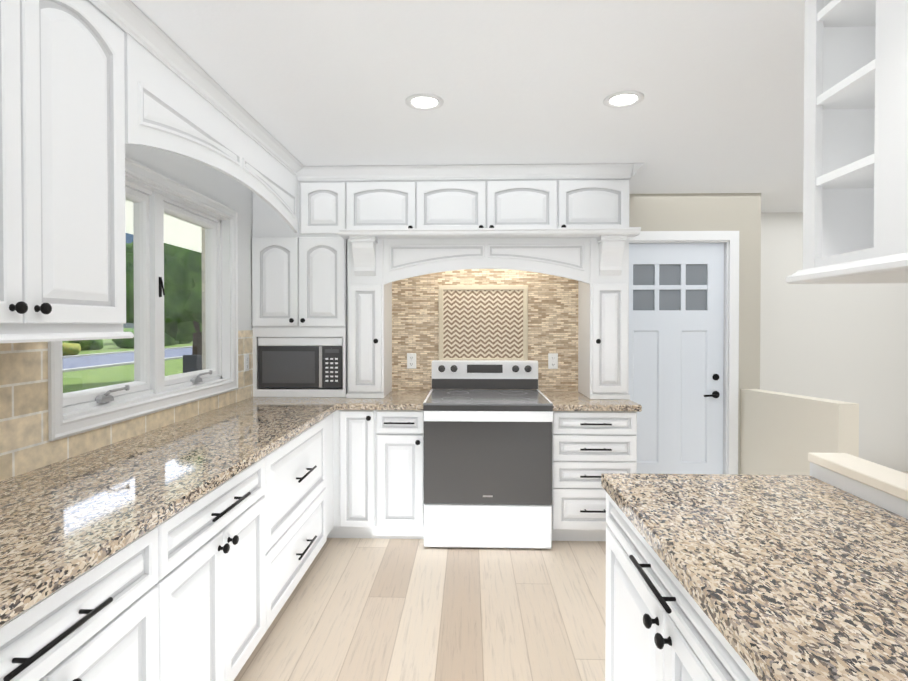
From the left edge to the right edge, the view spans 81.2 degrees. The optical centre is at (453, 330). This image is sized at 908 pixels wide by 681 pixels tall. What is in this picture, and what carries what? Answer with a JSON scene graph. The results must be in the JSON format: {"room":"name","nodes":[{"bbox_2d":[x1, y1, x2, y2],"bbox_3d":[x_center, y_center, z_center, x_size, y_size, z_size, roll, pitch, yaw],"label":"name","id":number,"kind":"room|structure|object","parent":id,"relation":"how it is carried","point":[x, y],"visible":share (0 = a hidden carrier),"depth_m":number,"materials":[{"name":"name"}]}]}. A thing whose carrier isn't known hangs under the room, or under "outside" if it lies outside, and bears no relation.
{"room":"kitchen","nodes":[
{"label":"kitchen","id":0,"kind":"room"},
{"bbox_2d":[125,144,252,368],"bbox_3d":[-1.551,0.156,0.882,0.160,2.440,7.434,0,1,2],"label":"wall","id":1,"kind":"structure","parent":0,"point":[215,184],"depth_m":3.25,"materials":[{"name":"white paint"}]},
{"bbox_2d":[0,0,135,339],"bbox_3d":[-1.291,-0.529,1.400,0.321,1.078,0.842,0,1,2],"label":"upper cabinet","id":2,"kind":"object","parent":1,"relation":"attached to","point":[89,89],"depth_m":1.53,"materials":[{"name":"white paint"}]},
{"bbox_2d":[0,330,252,480],"bbox_3d":[-1.434,0.247,1.965,0.008,0.457,4.064,0,1,2],"label":"tile backsplash","id":3,"kind":"structure","parent":1,"relation":"attached to","point":[26,445],"depth_m":1.84,"materials":[{"name":"tile"}]},
{"bbox_2d":[244,354,248,371],"bbox_3d":[-1.377,0.216,3.519,0.010,0.115,0.070,0,1,2],"label":"outlet","id":4,"kind":"object","parent":3,"relation":"attached to","point":[246,362],"visible":1,"depth_m":3.51,"materials":[{"name":"white plastic"}]},
{"bbox_2d":[48,156,237,440],"bbox_3d":[-1.468,-0.183,2.620,0.149,1.134,1.506,0,1,2],"label":"casement window","id":5,"kind":"structure","parent":1,"relation":"in","point":[152,197],"depth_m":2.59,"materials":[{"name":"white wood"}]},
{"bbox_2d":[252,170,299,238],"bbox_3d":[-1.209,-0.870,3.779,0.338,0.446,0.395,0,1,2],"label":"upper cabinet","id":6,"kind":"object","parent":1,"relation":"attached to","point":[267,223],"depth_m":3.63,"materials":[{"name":"white paint"}]},
{"bbox_2d":[258,337,342,387],"bbox_3d":[-1.050,0.225,3.788,0.580,0.354,0.336,0,1,2],"label":"microwave oven","id":7,"kind":"object","parent":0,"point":[300,362],"visible":0.88,"depth_m":3.62,"materials":[{"name":"black metal"}]},
{"bbox_2d":[131,0,804,212],"bbox_3d":[0.969,-1.096,1.475,8.400,0.050,8.800,0,1,2],"label":"ceiling","id":8,"kind":"structure","parent":0,"point":[719,85],"depth_m":2.29,"materials":[{"name":"white paint"}]},
{"bbox_2d":[405,93,443,110],"bbox_3d":[-0.140,-1.078,2.510,0.184,0.006,0.184,0,1,2],"label":"recessed light","id":9,"kind":"object","parent":8,"relation":"in","point":[424,101],"visible":1,"depth_m":2.50,"materials":[{"name":"white plastic"}]},
{"bbox_2d":[603,91,643,107],"bbox_3d":[0.794,-1.078,2.481,0.184,0.006,0.184,0,1,2],"label":"recessed light","id":10,"kind":"object","parent":8,"relation":"in","point":[622,99],"visible":1,"depth_m":2.47,"materials":[{"name":"white plastic"}]},
{"bbox_2d":[862,0,907,271],"bbox_3d":[1.146,-0.606,0.716,0.319,0.910,1.083,0,1,2],"label":"upper cabinet","id":11,"kind":"object","parent":8,"relation":"hanging from","point":[885,82],"depth_m":1.23,"materials":[{"name":"white paint"}]},
{"bbox_2d":[234,472,907,680],"bbox_3d":[0.969,1.399,1.502,8.400,0.060,8.800,0,1,2],"label":"floor","id":12,"kind":"structure","parent":0,"point":[365,609],"depth_m":2.51,"materials":[{"name":"brown wood"}]},
{"bbox_2d":[356,507,375,537],"bbox_3d":[-0.621,0.922,3.657,0.271,0.848,0.641,0,1,2],"label":"base cabinet","id":13,"kind":"object","parent":12,"relation":"on","point":[369,529],"depth_m":3.43,"materials":[{"name":"white paint"}]},
{"bbox_2d":[376,415,423,538],"bbox_3d":[-0.332,0.922,3.648,0.306,0.848,0.641,0,1,2],"label":"base cabinet","id":14,"kind":"object","parent":12,"relation":"on","point":[400,507],"depth_m":3.33,"materials":[{"name":"white paint"}]},
{"bbox_2d":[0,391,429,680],"bbox_3d":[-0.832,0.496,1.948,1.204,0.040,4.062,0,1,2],"label":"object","id":15,"kind":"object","parent":14,"relation":"on","point":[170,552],"depth_m":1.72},
{"bbox_2d":[344,235,395,397],"bbox_3d":[-0.592,-0.081,3.760,0.245,1.072,0.411,0,1,2],"label":"upper cabinet","id":16,"kind":"object","parent":15,"relation":"on","point":[350,251],"depth_m":3.56,"materials":[{"name":"white paint"}]},
{"bbox_2d":[423,360,552,548],"bbox_3d":[0.215,0.788,3.551,0.785,1.118,0.780,0,1,2],"label":"range","id":17,"kind":"object","parent":12,"relation":"on","point":[487,466],"visible":1,"depth_m":3.23,"materials":[{"name":"white metal"}]},
{"bbox_2d":[552,411,639,540],"bbox_3d":[0.885,0.922,3.611,0.527,0.848,0.641,0,1,2],"label":"base cabinet","id":18,"kind":"object","parent":12,"relation":"on","point":[586,445],"depth_m":3.30,"materials":[{"name":"white paint"}]},
{"bbox_2d":[541,391,641,410],"bbox_3d":[0.892,0.478,3.598,0.546,0.040,0.659,0,1,2],"label":"countertop","id":19,"kind":"structure","parent":18,"relation":"on","point":[561,401],"depth_m":3.33,"materials":[{"name":"beige stone"}]},
{"bbox_2d":[576,235,631,398],"bbox_3d":[1.040,-0.081,3.710,0.255,1.072,0.411,0,1,2],"label":"upper cabinet","id":20,"kind":"object","parent":19,"relation":"on","point":[602,261],"depth_m":3.51,"materials":[{"name":"white paint"}]},
{"bbox_2d":[601,485,764,680],"bbox_3d":[0.822,0.948,1.230,0.670,0.848,1.056,0,1,2],"label":"base cabinet","id":21,"kind":"object","parent":12,"relation":"on","point":[658,629],"depth_m":1.30,"materials":[{"name":"white paint"}]},
{"bbox_2d":[601,473,907,680],"bbox_3d":[0.804,0.512,0.815,0.682,0.047,1.896,0,1,2],"label":"countertop","id":22,"kind":"structure","parent":21,"relation":"on","point":[808,575],"depth_m":1.10,"materials":[{"name":"beige stone"}]},
{"bbox_2d":[629,193,760,473],"bbox_3d":[1.872,0.115,4.662,1.210,2.440,0.760,0,1,2],"label":"wall","id":23,"kind":"structure","parent":0,"point":[740,213],"depth_m":4.26,"materials":[{"name":"beige paint"}]},
{"bbox_2d":[628,243,723,473],"bbox_3d":[1.767,0.311,4.330,0.863,2.038,0.092,0,1,2],"label":"entry door","id":24,"kind":"structure","parent":23,"relation":"in","point":[676,336],"depth_m":4.34,"materials":[{"name":"white paint"}]},
{"bbox_2d":[629,231,738,473],"bbox_3d":[1.809,0.271,4.345,0.955,2.135,0.160,0,1,2],"label":"door frame","id":25,"kind":"structure","parent":23,"relation":"attached to","point":[729,240],"depth_m":4.26,"materials":[{"name":"white wood"}]},
{"bbox_2d":[740,389,858,474],"bbox_3d":[2.381,0.892,3.743,0.174,0.905,1.058,0,1,2],"label":"wall","id":26,"kind":"structure","parent":0,"point":[783,433],"depth_m":3.67,"materials":[{"name":"beige paint"}]},
{"bbox_2d":[760,212,907,471],"bbox_3d":[3.885,0.111,5.050,2.790,2.440,0.140,0,1,2],"label":"wall","id":27,"kind":"structure","parent":0,"point":[844,342],"depth_m":4.99,"materials":[{"name":"white paint"}]},
{"bbox_2d":[808,453,907,518],"bbox_3d":[1.205,0.896,0.809,0.123,0.961,1.901,0,1,2],"label":"wall","id":28,"kind":"structure","parent":0,"point":[882,486],"depth_m":1.53,"materials":[{"name":"white paint"}]},
{"bbox_3d":[-0.138,0.120,4.220,2.780,2.440,0.526,0,1,2],"label":"wall","id":29,"kind":"structure","parent":0,"visible":0},
{"bbox_2d":[252,235,343,330],"bbox_3d":[-1.055,-0.331,3.792,0.645,0.632,0.371,0,1,2],"label":"upper cabinet","id":30,"kind":"object","parent":29,"relation":"attached to","point":[298,284],"depth_m":3.61,"materials":[{"name":"white paint"}]},
{"bbox_2d":[300,167,347,238],"bbox_3d":[-0.884,-0.870,3.769,0.311,0.446,0.395,0,1,2],"label":"upper cabinet","id":31,"kind":"object","parent":29,"relation":"attached to","point":[323,190],"depth_m":3.60,"materials":[{"name":"white paint"}]},
{"bbox_2d":[348,165,415,246],"bbox_3d":[-0.518,-0.870,3.757,0.421,0.446,0.395,0,1,2],"label":"upper cabinet","id":32,"kind":"object","parent":29,"relation":"attached to","point":[377,195],"depth_m":3.58,"materials":[{"name":"white paint"}]},
{"bbox_2d":[408,165,487,246],"bbox_3d":[-0.060,-0.870,3.743,0.566,0.446,0.395,0,1,2],"label":"upper cabinet","id":33,"kind":"object","parent":29,"relation":"attached to","point":[448,204],"depth_m":3.57,"materials":[{"name":"white paint"}]},
{"bbox_2d":[392,269,577,391],"bbox_3d":[0.229,-0.101,3.932,1.430,1.112,0.023,0,1,2],"label":"backsplash","id":34,"kind":"structure","parent":29,"relation":"attached to","point":[492,314],"depth_m":3.93,"materials":[{"name":"tile"}]},
{"bbox_2d":[407,353,415,368],"bbox_3d":[-0.316,0.230,3.950,0.070,0.115,0.010,0,1,2],"label":"outlet","id":35,"kind":"object","parent":34,"relation":"attached to","point":[411,360],"visible":1,"depth_m":3.95,"materials":[{"name":"white plastic"}]},
{"bbox_2d":[548,353,557,368],"bbox_3d":[0.733,0.230,3.918,0.070,0.115,0.010,0,1,2],"label":"outlet","id":36,"kind":"object","parent":34,"relation":"attached to","point":[552,360],"visible":1,"depth_m":3.92,"materials":[{"name":"white plastic"}]},
{"bbox_2d":[488,164,575,246],"bbox_3d":[0.507,-0.870,3.726,0.568,0.446,0.395,0,1,2],"label":"upper cabinet","id":37,"kind":"object","parent":29,"relation":"attached to","point":[528,203],"depth_m":3.55,"materials":[{"name":"white paint"}]},
{"bbox_2d":[568,163,635,242],"bbox_3d":[0.970,-0.870,3.712,0.423,0.446,0.395,0,1,2],"label":"upper cabinet","id":38,"kind":"object","parent":29,"relation":"attached to","point":[602,190],"depth_m":3.54,"materials":[{"name":"white paint"}]},
{"label":"outside","id":39,"kind":"structure","parent":0,"visible":0},
{"bbox_2d":[63,328,192,392],"bbox_3d":[-175.693,0.669,145.399,440.000,0.200,520.000,0,1,2],"label":"ground","id":40,"kind":"structure","parent":39,"point":[95,375],"depth_m":23.03,"materials":[{"name":"green plant"}]},
{"bbox_2d":[63,347,191,368],"bbox_3d":[-17.817,0.605,140.544,6.900,0.028,520.000,0,1,2],"label":"asphalt","id":41,"kind":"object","parent":40,"relation":"on","point":[118,358],"depth_m":32.69,"materials":[{"name":"grey asphalt"}]},
{"bbox_2d":[63,346,191,371],"bbox_3d":[-17.817,0.570,140.544,8.100,0.098,520.000,0,1,2],"label":"path","id":42,"kind":"structure","parent":40,"relation":"on","point":[95,367],"depth_m":28.32,"materials":[{"name":"grey concrete"}]},
{"bbox_2d":[62,242,201,355],"bbox_3d":[-41.082,-5.825,71.934,76.193,15.750,110.007,0,1,2],"label":"trees","id":43,"kind":"object","parent":40,"relation":"on","point":[175,268],"depth_m":19.24,"materials":[{"name":"green plant"}]},
{"bbox_2d":[125,200,205,372],"bbox_3d":[-2.622,0.408,4.803,2.218,3.350,8.600,0,1,2],"label":"porch","id":44,"kind":"object","parent":40,"relation":"on","point":[195,237],"depth_m":5.78,"materials":[{"name":"grey"}]}
]}

